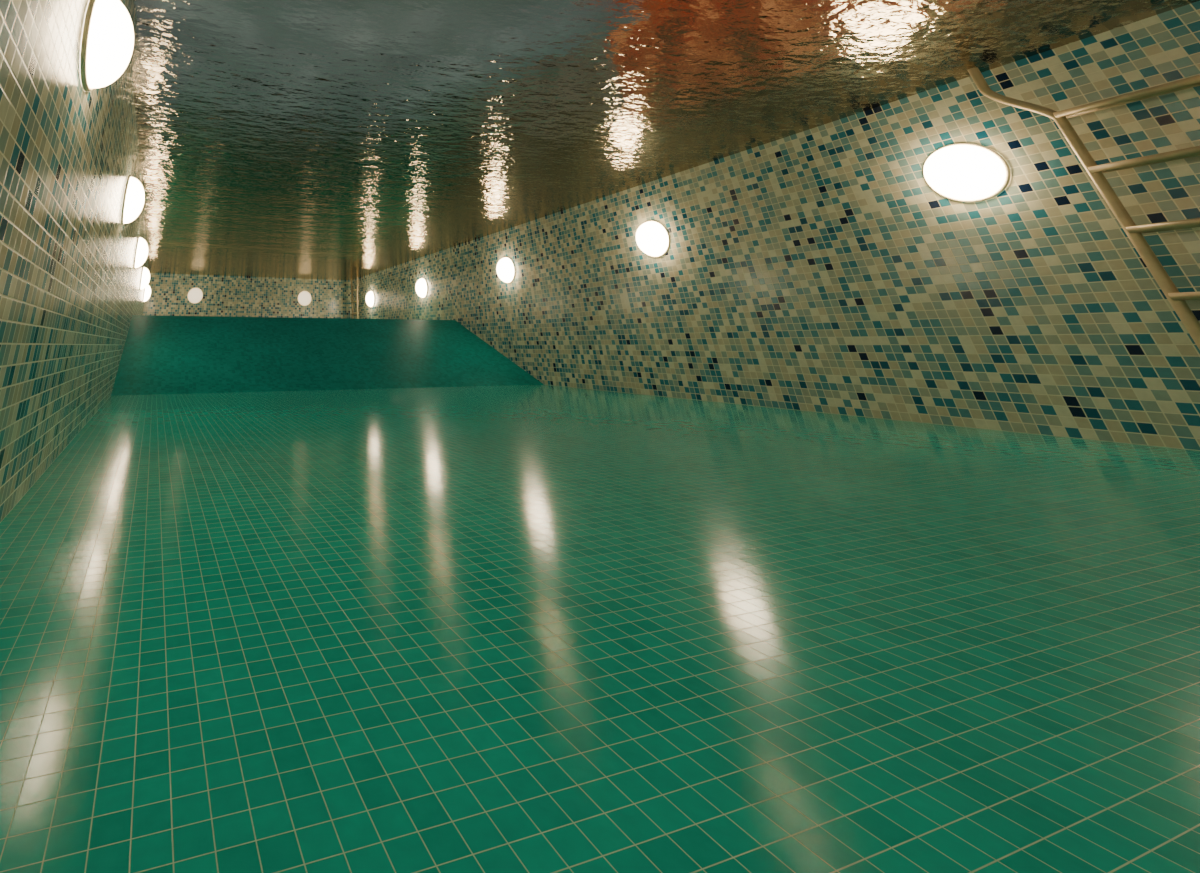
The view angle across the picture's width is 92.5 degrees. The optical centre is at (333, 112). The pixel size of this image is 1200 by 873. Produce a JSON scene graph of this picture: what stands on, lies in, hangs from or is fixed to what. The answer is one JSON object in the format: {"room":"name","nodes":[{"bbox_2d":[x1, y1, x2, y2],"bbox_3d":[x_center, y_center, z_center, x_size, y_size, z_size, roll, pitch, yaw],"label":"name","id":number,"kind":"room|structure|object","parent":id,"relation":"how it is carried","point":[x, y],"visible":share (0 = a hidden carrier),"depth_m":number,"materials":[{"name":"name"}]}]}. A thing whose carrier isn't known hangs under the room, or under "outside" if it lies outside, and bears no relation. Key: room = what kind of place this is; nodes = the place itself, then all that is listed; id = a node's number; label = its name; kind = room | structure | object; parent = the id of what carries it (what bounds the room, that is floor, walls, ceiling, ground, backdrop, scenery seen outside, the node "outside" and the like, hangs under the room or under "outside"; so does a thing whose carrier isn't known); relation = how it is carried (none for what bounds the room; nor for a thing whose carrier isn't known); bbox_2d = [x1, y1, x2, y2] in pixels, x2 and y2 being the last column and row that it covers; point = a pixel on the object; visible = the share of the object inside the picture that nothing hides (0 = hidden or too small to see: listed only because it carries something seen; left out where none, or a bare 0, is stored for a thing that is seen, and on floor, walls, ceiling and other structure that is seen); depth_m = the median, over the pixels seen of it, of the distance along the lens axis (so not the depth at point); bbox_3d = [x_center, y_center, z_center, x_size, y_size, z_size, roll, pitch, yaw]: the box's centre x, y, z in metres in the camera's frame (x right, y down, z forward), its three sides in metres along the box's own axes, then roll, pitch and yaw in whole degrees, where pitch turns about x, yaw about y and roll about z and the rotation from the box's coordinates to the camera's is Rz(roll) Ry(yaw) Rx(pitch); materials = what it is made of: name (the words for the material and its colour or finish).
{"room":"underwater swimming pool","nodes":[
{"label":"underwater swimming pool","id":0,"kind":"room"},
{"bbox_2d":[0,0,148,522],"bbox_3d":[-2.009,1.439,4.867,0.001,2.400,18.800,8,-25,-16],"label":"wall","id":1,"kind":"structure","parent":0,"point":[70,294],"depth_m":1.83,"materials":[{"name":"tile"}]},
{"bbox_2d":[80,0,133,91],"bbox_3d":[-0.881,-0.281,2.043,0.150,0.418,0.418,8,-25,-16],"label":"underwater light","id":2,"kind":"object","parent":1,"relation":"attached to","point":[107,43],"visible":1,"depth_m":1.90,"materials":[{"name":"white glass"}]},
{"bbox_2d":[121,175,144,225],"bbox_3d":[-1.663,0.730,4.273,0.150,0.418,0.418,8,-25,-16],"label":"underwater light","id":3,"kind":"object","parent":1,"relation":"attached to","point":[134,196],"visible":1,"depth_m":4.14,"materials":[{"name":"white glass"}]},
{"bbox_2d":[133,236,147,268],"bbox_3d":[-2.508,1.825,6.685,0.150,0.418,0.418,8,-25,-16],"label":"underwater light","id":4,"kind":"object","parent":1,"relation":"attached to","point":[141,251],"visible":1,"depth_m":6.55,"materials":[{"name":"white glass"}]},
{"bbox_2d":[139,266,149,290],"bbox_3d":[-3.411,2.993,9.261,0.150,0.418,0.418,8,-25,-16],"label":"underwater light","id":5,"kind":"object","parent":1,"relation":"attached to","point":[145,275],"visible":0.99,"depth_m":9.13,"materials":[{"name":"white glass"}]},
{"bbox_2d":[143,285,150,301],"bbox_3d":[-4.308,4.154,11.821,0.150,0.418,0.418,8,-25,-16],"label":"underwater light","id":6,"kind":"object","parent":1,"relation":"attached to","point":[147,290],"visible":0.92,"depth_m":11.69,"materials":[{"name":"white glass"}]},
{"bbox_2d":[143,273,351,318],"bbox_3d":[-2.182,5.493,13.803,5.635,2.400,0.001,8,-25,-16],"label":"wall","id":7,"kind":"structure","parent":0,"point":[223,296],"depth_m":13.96,"materials":[{"name":"tile"}]},
{"bbox_2d":[187,287,202,303],"bbox_3d":[-3.657,4.810,13.508,0.418,0.418,0.150,8,-25,-16],"label":"underwater light","id":8,"kind":"object","parent":7,"relation":"attached to","point":[194,295],"visible":1,"depth_m":13.47,"materials":[{"name":"white glass"}]},
{"bbox_2d":[297,291,311,305],"bbox_3d":[-0.809,5.185,14.336,0.418,0.418,0.150,8,-25,-16],"label":"underwater light","id":9,"kind":"object","parent":7,"relation":"attached to","point":[304,298],"visible":1,"depth_m":14.30,"materials":[{"name":"white glass"}]},
{"bbox_2d":[0,315,1199,872],"bbox_3d":[0.676,2.465,5.343,5.635,0.925,18.800,8,-25,-16],"label":"floor","id":10,"kind":"structure","parent":0,"point":[299,595],"depth_m":1.00,"materials":[{"name":"green tile"}]},
{"bbox_2d":[127,0,1199,279],"bbox_3d":[0.676,0.855,6.073,5.635,0.001,18.800,8,-25,-16],"label":"water surface","id":11,"kind":"object","parent":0,"point":[301,139],"visible":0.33,"depth_m":3.83,"materials":[{"name":"clear liquid"}]},
{"bbox_2d":[351,1,1199,450],"bbox_3d":[3.360,2.147,6.428,0.001,2.400,18.800,8,-25,-16],"label":"wall","id":12,"kind":"structure","parent":0,"point":[817,269],"depth_m":3.81,"materials":[{"name":"tile"}]},
{"bbox_2d":[366,290,374,307],"bbox_3d":[0.916,4.843,13.339,0.150,0.418,0.418,8,-25,-16],"label":"underwater light","id":13,"kind":"object","parent":12,"relation":"attached to","point":[370,297],"visible":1,"depth_m":13.23,"materials":[{"name":"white glass"}]},
{"bbox_2d":[416,278,427,297],"bbox_3d":[1.813,3.682,10.780,0.150,0.418,0.418,8,-25,-16],"label":"underwater light","id":14,"kind":"object","parent":12,"relation":"attached to","point":[421,285],"visible":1,"depth_m":10.67,"materials":[{"name":"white glass"}]},
{"bbox_2d":[497,257,515,283],"bbox_3d":[2.716,2.513,8.203,0.150,0.418,0.418,8,-25,-16],"label":"underwater light","id":15,"kind":"object","parent":12,"relation":"attached to","point":[506,271],"visible":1,"depth_m":8.11,"materials":[{"name":"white glass"}]},
{"bbox_2d":[636,220,670,257],"bbox_3d":[3.561,1.419,5.791,0.150,0.418,0.418,8,-25,-16],"label":"underwater light","id":16,"kind":"object","parent":12,"relation":"attached to","point":[653,238],"visible":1,"depth_m":5.71,"materials":[{"name":"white glass"}]},
{"bbox_2d":[923,143,1010,202],"bbox_3d":[4.342,0.408,3.561,0.150,0.418,0.418,8,-25,-16],"label":"underwater light","id":17,"kind":"object","parent":12,"relation":"attached to","point":[959,172],"visible":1,"depth_m":3.50,"materials":[{"name":"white glass"}]},
{"bbox_3d":[0.633,0.869,6.455,10.200,0.050,23.500,8,-25,-16],"label":"pool deck","id":18,"kind":"object","parent":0,"visible":0},
{"bbox_2d":[351,277,358,318],"bbox_3d":[0.860,4.779,14.443,0.703,2.218,0.599,8,-25,-16],"label":"pool ladder","id":19,"kind":"object","parent":18,"relation":"on","point":[357,289],"visible":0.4,"depth_m":14.11,"materials":[{"name":"metal"}]},
{"bbox_2d":[968,67,1199,349],"bbox_3d":[4.824,-0.065,3.002,0.703,2.848,1.074,8,-25,-16],"label":"pool ladder","id":20,"kind":"object","parent":18,"relation":"on","point":[1177,299],"visible":0.73,"depth_m":2.86,"materials":[{"name":"metal"}]}
]}

